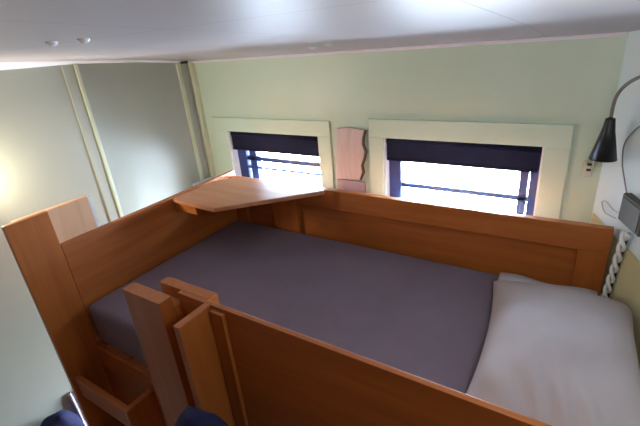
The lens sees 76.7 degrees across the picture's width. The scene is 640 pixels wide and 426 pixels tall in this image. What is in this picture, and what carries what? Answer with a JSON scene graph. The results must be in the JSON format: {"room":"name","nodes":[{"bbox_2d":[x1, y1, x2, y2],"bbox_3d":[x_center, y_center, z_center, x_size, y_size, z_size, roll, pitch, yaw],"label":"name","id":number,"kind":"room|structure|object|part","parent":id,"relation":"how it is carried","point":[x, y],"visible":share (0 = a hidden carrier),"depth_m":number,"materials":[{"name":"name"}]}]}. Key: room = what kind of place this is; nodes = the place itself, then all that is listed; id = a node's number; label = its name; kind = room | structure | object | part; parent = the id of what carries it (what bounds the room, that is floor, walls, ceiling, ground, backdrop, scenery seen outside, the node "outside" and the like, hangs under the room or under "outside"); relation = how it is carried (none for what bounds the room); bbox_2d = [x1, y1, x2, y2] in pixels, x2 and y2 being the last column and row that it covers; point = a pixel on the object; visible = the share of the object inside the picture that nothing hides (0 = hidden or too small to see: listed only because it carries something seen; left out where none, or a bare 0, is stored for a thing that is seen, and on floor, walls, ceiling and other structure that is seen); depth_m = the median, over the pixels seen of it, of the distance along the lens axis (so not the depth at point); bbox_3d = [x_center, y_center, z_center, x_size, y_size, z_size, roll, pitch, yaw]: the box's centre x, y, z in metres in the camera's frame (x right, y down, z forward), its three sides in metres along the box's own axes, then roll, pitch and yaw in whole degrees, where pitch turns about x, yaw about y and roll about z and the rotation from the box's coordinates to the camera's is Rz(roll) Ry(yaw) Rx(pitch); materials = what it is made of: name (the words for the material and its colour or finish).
{"room":"bedroom","nodes":[
{"label":"bedroom","id":0,"kind":"room"},
{"bbox_2d":[0,62,209,425],"bbox_3d":[-1.647,0.666,1.804,0.100,2.620,3.500,10,28,31],"label":"wall","id":1,"kind":"structure","parent":0,"point":[138,109],"depth_m":2.08,"materials":[{"name":"white paint"}]},
{"bbox_2d":[40,410,84,425],"bbox_3d":[-1.365,1.235,2.172,0.167,0.402,0.213,10,28,31],"label":"hanging bag","id":2,"kind":"object","parent":1,"relation":"hanging from","point":[62,417],"visible":1,"depth_m":2.10,"materials":[{"name":"blue fabric"}]},
{"bbox_2d":[68,390,87,425],"bbox_3d":[-1.330,1.173,2.328,0.047,0.425,0.085,10,28,31],"label":"towel","id":3,"kind":"object","parent":1,"relation":"hanging from","point":[71,395],"visible":0.29,"depth_m":2.26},
{"bbox_2d":[60,64,123,221],"bbox_3d":[-1.138,0.384,2.458,0.011,2.430,0.055,10,28,31],"label":"trim","id":4,"kind":"structure","parent":1,"relation":"attached to","point":[68,70],"depth_m":2.12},
{"bbox_2d":[0,60,191,69],"bbox_3d":[-1.667,-0.414,1.286,0.089,0.181,3.270,10,28,31],"label":"trim","id":5,"kind":"structure","parent":1,"relation":"attached to","point":[3,65],"depth_m":1.92,"materials":[{"name":"white"}]},
{"bbox_2d":[176,63,203,179],"bbox_3d":[-0.782,0.159,2.974,0.017,2.373,0.025,10,28,31],"label":"trim","id":6,"kind":"structure","parent":1,"relation":"attached to","point":[178,67],"depth_m":2.63,"materials":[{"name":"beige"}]},
{"bbox_2d":[0,0,639,61],"bbox_3d":[-0.171,-0.168,0.344,3.891,0.239,3.570,10,28,31],"label":"ceiling","id":7,"kind":"structure","parent":0,"point":[168,30],"depth_m":0.77,"materials":[{"name":"white paint"}]},
{"bbox_2d":[45,41,57,46],"bbox_3d":[-0.561,-0.354,0.847,0.024,0.012,0.024,10,28,31],"label":"cap","id":8,"kind":"object","parent":7,"relation":"attached to","point":[49,43],"visible":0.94,"depth_m":0.84,"materials":[{"name":"white plastic"}]},
{"bbox_2d":[77,38,89,43],"bbox_3d":[-0.475,-0.347,0.815,0.024,0.012,0.024,10,28,31],"label":"cap","id":9,"kind":"object","parent":7,"relation":"attached to","point":[80,40],"visible":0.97,"depth_m":0.81,"materials":[{"name":"white plastic"}]},
{"bbox_2d":[195,32,628,222],"bbox_3d":[0.253,0.259,2.532,2.485,2.470,0.120,10,28,31],"label":"wall","id":10,"kind":"structure","parent":0,"point":[571,81],"depth_m":1.82,"materials":[{"name":"green paint"}]},
{"bbox_2d":[187,62,215,176],"bbox_3d":[-0.724,0.124,3.043,0.035,2.372,0.036,10,28,31],"label":"trim","id":11,"kind":"structure","parent":10,"relation":"attached to","point":[191,66],"depth_m":2.70,"materials":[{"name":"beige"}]},
{"bbox_2d":[193,176,215,185],"bbox_3d":[0.149,-0.054,2.229,2.294,0.024,0.176,10,28,31],"label":"trim","id":12,"kind":"structure","parent":10,"relation":"attached to","point":[209,177],"depth_m":2.78,"materials":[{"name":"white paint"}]},
{"bbox_2d":[212,117,334,188],"bbox_3d":[-0.299,-0.221,2.586,0.902,0.756,0.024,10,28,31],"label":"trim","id":13,"kind":"structure","parent":10,"relation":"attached to","point":[221,125],"depth_m":2.40,"materials":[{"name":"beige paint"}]},
{"bbox_2d":[228,131,321,182],"bbox_3d":[-0.253,-0.236,2.621,0.700,0.588,0.104,10,28,31],"label":"window","id":14,"kind":"structure","parent":10,"relation":"in","point":[246,163],"depth_m":2.70,"materials":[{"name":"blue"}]},
{"bbox_3d":[-0.240,-0.245,2.639,0.700,0.588,0.055,10,28,31],"label":"frame","id":15,"kind":"part","parent":14,"relation":"part of","materials":[{"name":"blue paint"}]},
{"bbox_2d":[230,131,318,156],"bbox_3d":[-0.285,-0.437,2.511,0.684,0.123,0.039,10,28,31],"label":"roller blind","id":16,"kind":"object","parent":14,"relation":"attached to","point":[259,142],"visible":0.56,"depth_m":2.48,"materials":[{"name":"black fabric"}]},
{"bbox_2d":[336,127,367,192],"bbox_3d":[0.172,-0.271,2.215,0.196,0.393,0.015,10,28,31],"label":"plaque","id":17,"kind":"object","parent":10,"relation":"attached to","point":[352,151],"visible":0.95,"depth_m":2.20,"materials":[{"name":"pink wood"}]},
{"bbox_2d":[192,32,627,62],"bbox_3d":[0.126,-0.801,2.004,2.261,0.022,0.022,10,28,31],"label":"trim","id":18,"kind":"structure","parent":10,"relation":"attached to","point":[616,33],"depth_m":1.75,"materials":[{"name":"white"}]},
{"bbox_2d":[384,138,543,215],"bbox_3d":[0.688,-0.078,2.046,0.727,0.600,0.104,10,28,31],"label":"window","id":19,"kind":"structure","parent":10,"relation":"in","point":[395,183],"depth_m":2.01,"materials":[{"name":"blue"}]},
{"bbox_2d":[386,138,541,172],"bbox_3d":[0.655,-0.286,1.933,0.711,0.119,0.039,10,28,31],"label":"roller blind","id":20,"kind":"object","parent":19,"relation":"attached to","point":[474,155],"visible":0.9,"depth_m":1.90,"materials":[{"name":"black fabric"}]},
{"bbox_2d":[368,118,574,218],"bbox_3d":[0.662,-0.063,1.998,0.908,0.775,0.024,10,28,31],"label":"trim","id":21,"kind":"structure","parent":10,"relation":"attached to","point":[556,139],"depth_m":1.78,"materials":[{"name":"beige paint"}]},
{"bbox_2d":[581,160,593,176],"bbox_3d":[1.089,-0.180,1.648,0.036,0.067,0.010,10,28,31],"label":"wall socket","id":22,"kind":"object","parent":10,"relation":"attached to","point":[587,168],"visible":0.99,"depth_m":1.64,"materials":[{"name":"beige plastic"}]},
{"bbox_2d":[590,30,639,260],"bbox_3d":[0.856,1.099,0.289,0.094,2.620,3.764,1,24,13],"label":"wall","id":23,"kind":"structure","parent":0,"point":[611,187],"depth_m":1.44,"materials":[{"name":"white paint"}]},
{"bbox_2d":[601,200,618,218],"bbox_3d":[1.097,-0.011,1.535,0.007,0.045,0.146,0,24,12],"label":"cord","id":24,"kind":"object","parent":23,"relation":"attached to","point":[603,200],"visible":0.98,"depth_m":1.54,"materials":[{"name":"grey plastic"}]},
{"bbox_2d":[588,75,639,162],"bbox_3d":[1.005,-0.276,1.240,0.087,0.325,0.423,-4,23,2],"label":"reading lamp","id":25,"kind":"object","parent":23,"relation":"attached to","point":[604,149],"visible":1,"depth_m":1.41,"materials":[{"name":"black metal"}]},
{"bbox_3d":[1.012,-0.263,1.429,0.088,0.149,0.088,10,28,31],"label":"lamp shade","id":26,"kind":"part","parent":25,"relation":"part of","materials":[{"name":"black metal"}]},
{"bbox_2d":[591,213,639,368],"bbox_3d":[0.844,1.474,0.479,0.007,1.685,3.470,1,24,13],"label":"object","id":27,"kind":"structure","parent":23,"relation":"attached to","point":[626,286],"depth_m":1.41,"materials":[{"name":"beige paint"}]},
{"bbox_2d":[601,231,630,297],"bbox_3d":[1.072,0.213,1.478,0.027,0.341,0.078,1,24,13],"label":"rope","id":28,"kind":"object","parent":23,"relation":"attached to","point":[623,241],"visible":0.88,"depth_m":1.45,"materials":[{"name":"white fabric"}]},
{"bbox_2d":[618,193,639,236],"bbox_3d":[1.050,0.004,1.355,0.029,0.100,0.144,1,24,13],"label":"box","id":29,"kind":"object","parent":23,"relation":"attached to","point":[629,213],"visible":1,"depth_m":1.35,"materials":[{"name":"grey plastic"}]},
{"bbox_2d":[622,126,639,192],"bbox_3d":[1.067,-0.169,1.382,0.005,0.352,0.172,1,24,13],"label":"lamp cord","id":30,"kind":"object","parent":23,"relation":"attached to","point":[638,126],"visible":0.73,"depth_m":1.43,"materials":[{"name":"grey plastic"}]},
{"bbox_3d":[0.056,2.133,1.374,3.891,0.100,3.570,10,28,31],"label":"floor","id":31,"kind":"structure","parent":0,"visible":0},
{"bbox_2d":[1,170,613,425],"bbox_3d":[0.115,0.849,1.790,2.209,1.905,1.202,10,28,31],"label":"bunk bed","id":32,"kind":"object","parent":31,"relation":"on","point":[205,354],"visible":0.6,"depth_m":1.65,"materials":[{"name":"brown wood"}]},
{"bbox_3d":[-1.059,0.891,1.939,0.024,1.905,0.158,10,28,31],"label":"corner post","id":33,"kind":"part","parent":32,"relation":"part of","materials":[{"name":"brown wood"}]},
{"bbox_3d":[-0.751,0.704,1.747,0.636,0.118,0.050,10,28,31],"label":"rail","id":34,"kind":"part","parent":32,"relation":"part of","materials":[{"name":"brown wood"}]},
{"bbox_3d":[-0.483,1.053,1.642,0.189,1.750,0.047,10,28,31],"label":"ladder post","id":35,"kind":"part","parent":32,"relation":"part of","materials":[{"name":"brown wood"}]},
{"bbox_3d":[-0.414,0.375,1.360,0.233,0.298,0.038,10,28,31],"label":"post","id":36,"kind":"part","parent":32,"relation":"part of","materials":[{"name":"brown wood"}]},
{"bbox_2d":[175,406,227,425],"bbox_3d":[-0.277,0.709,1.229,0.255,0.403,0.240,10,28,31],"label":"shoulder bag","id":37,"kind":"object","parent":32,"relation":"hanging from","point":[191,415],"visible":1,"depth_m":1.10,"materials":[{"name":"blue fabric"}]},
{"bbox_2d":[173,177,323,211],"bbox_3d":[-0.374,-0.084,2.071,0.699,0.021,0.407,10,28,31],"label":"corner shelf","id":38,"kind":"object","parent":32,"relation":"attached to","point":[217,194],"depth_m":2.08,"materials":[{"name":"brown wood"}]},
{"bbox_2d":[89,220,498,393],"bbox_3d":[0.016,0.451,1.730,1.871,0.204,0.991,10,28,31],"label":"mattress","id":39,"kind":"object","parent":32,"relation":"on","point":[425,319],"visible":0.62,"depth_m":1.71,"materials":[{"name":"purple fabric"}]},
{"bbox_2d":[466,272,639,425],"bbox_3d":[0.736,0.397,1.249,0.460,0.155,0.745,8,27,28],"label":"pillow","id":40,"kind":"object","parent":39,"relation":"on","point":[554,355],"visible":0.98,"depth_m":1.12,"materials":[{"name":"white fabric"}]},
{"bbox_3d":[0.172,0.612,1.035,1.407,0.570,0.016,10,28,31],"label":"panel","id":41,"kind":"part","parent":32,"relation":"part of","materials":[{"name":"brown wood"}]},
{"bbox_3d":[0.304,0.159,2.094,1.904,0.532,0.016,10,28,31],"label":"panel","id":42,"kind":"part","parent":32,"relation":"part of","materials":[{"name":"brown wood"}]},
{"bbox_3d":[0.273,-0.037,1.985,1.904,0.103,0.034,10,28,31],"label":"rail","id":43,"kind":"part","parent":32,"relation":"part of","materials":[{"name":"brown wood"}]}
]}

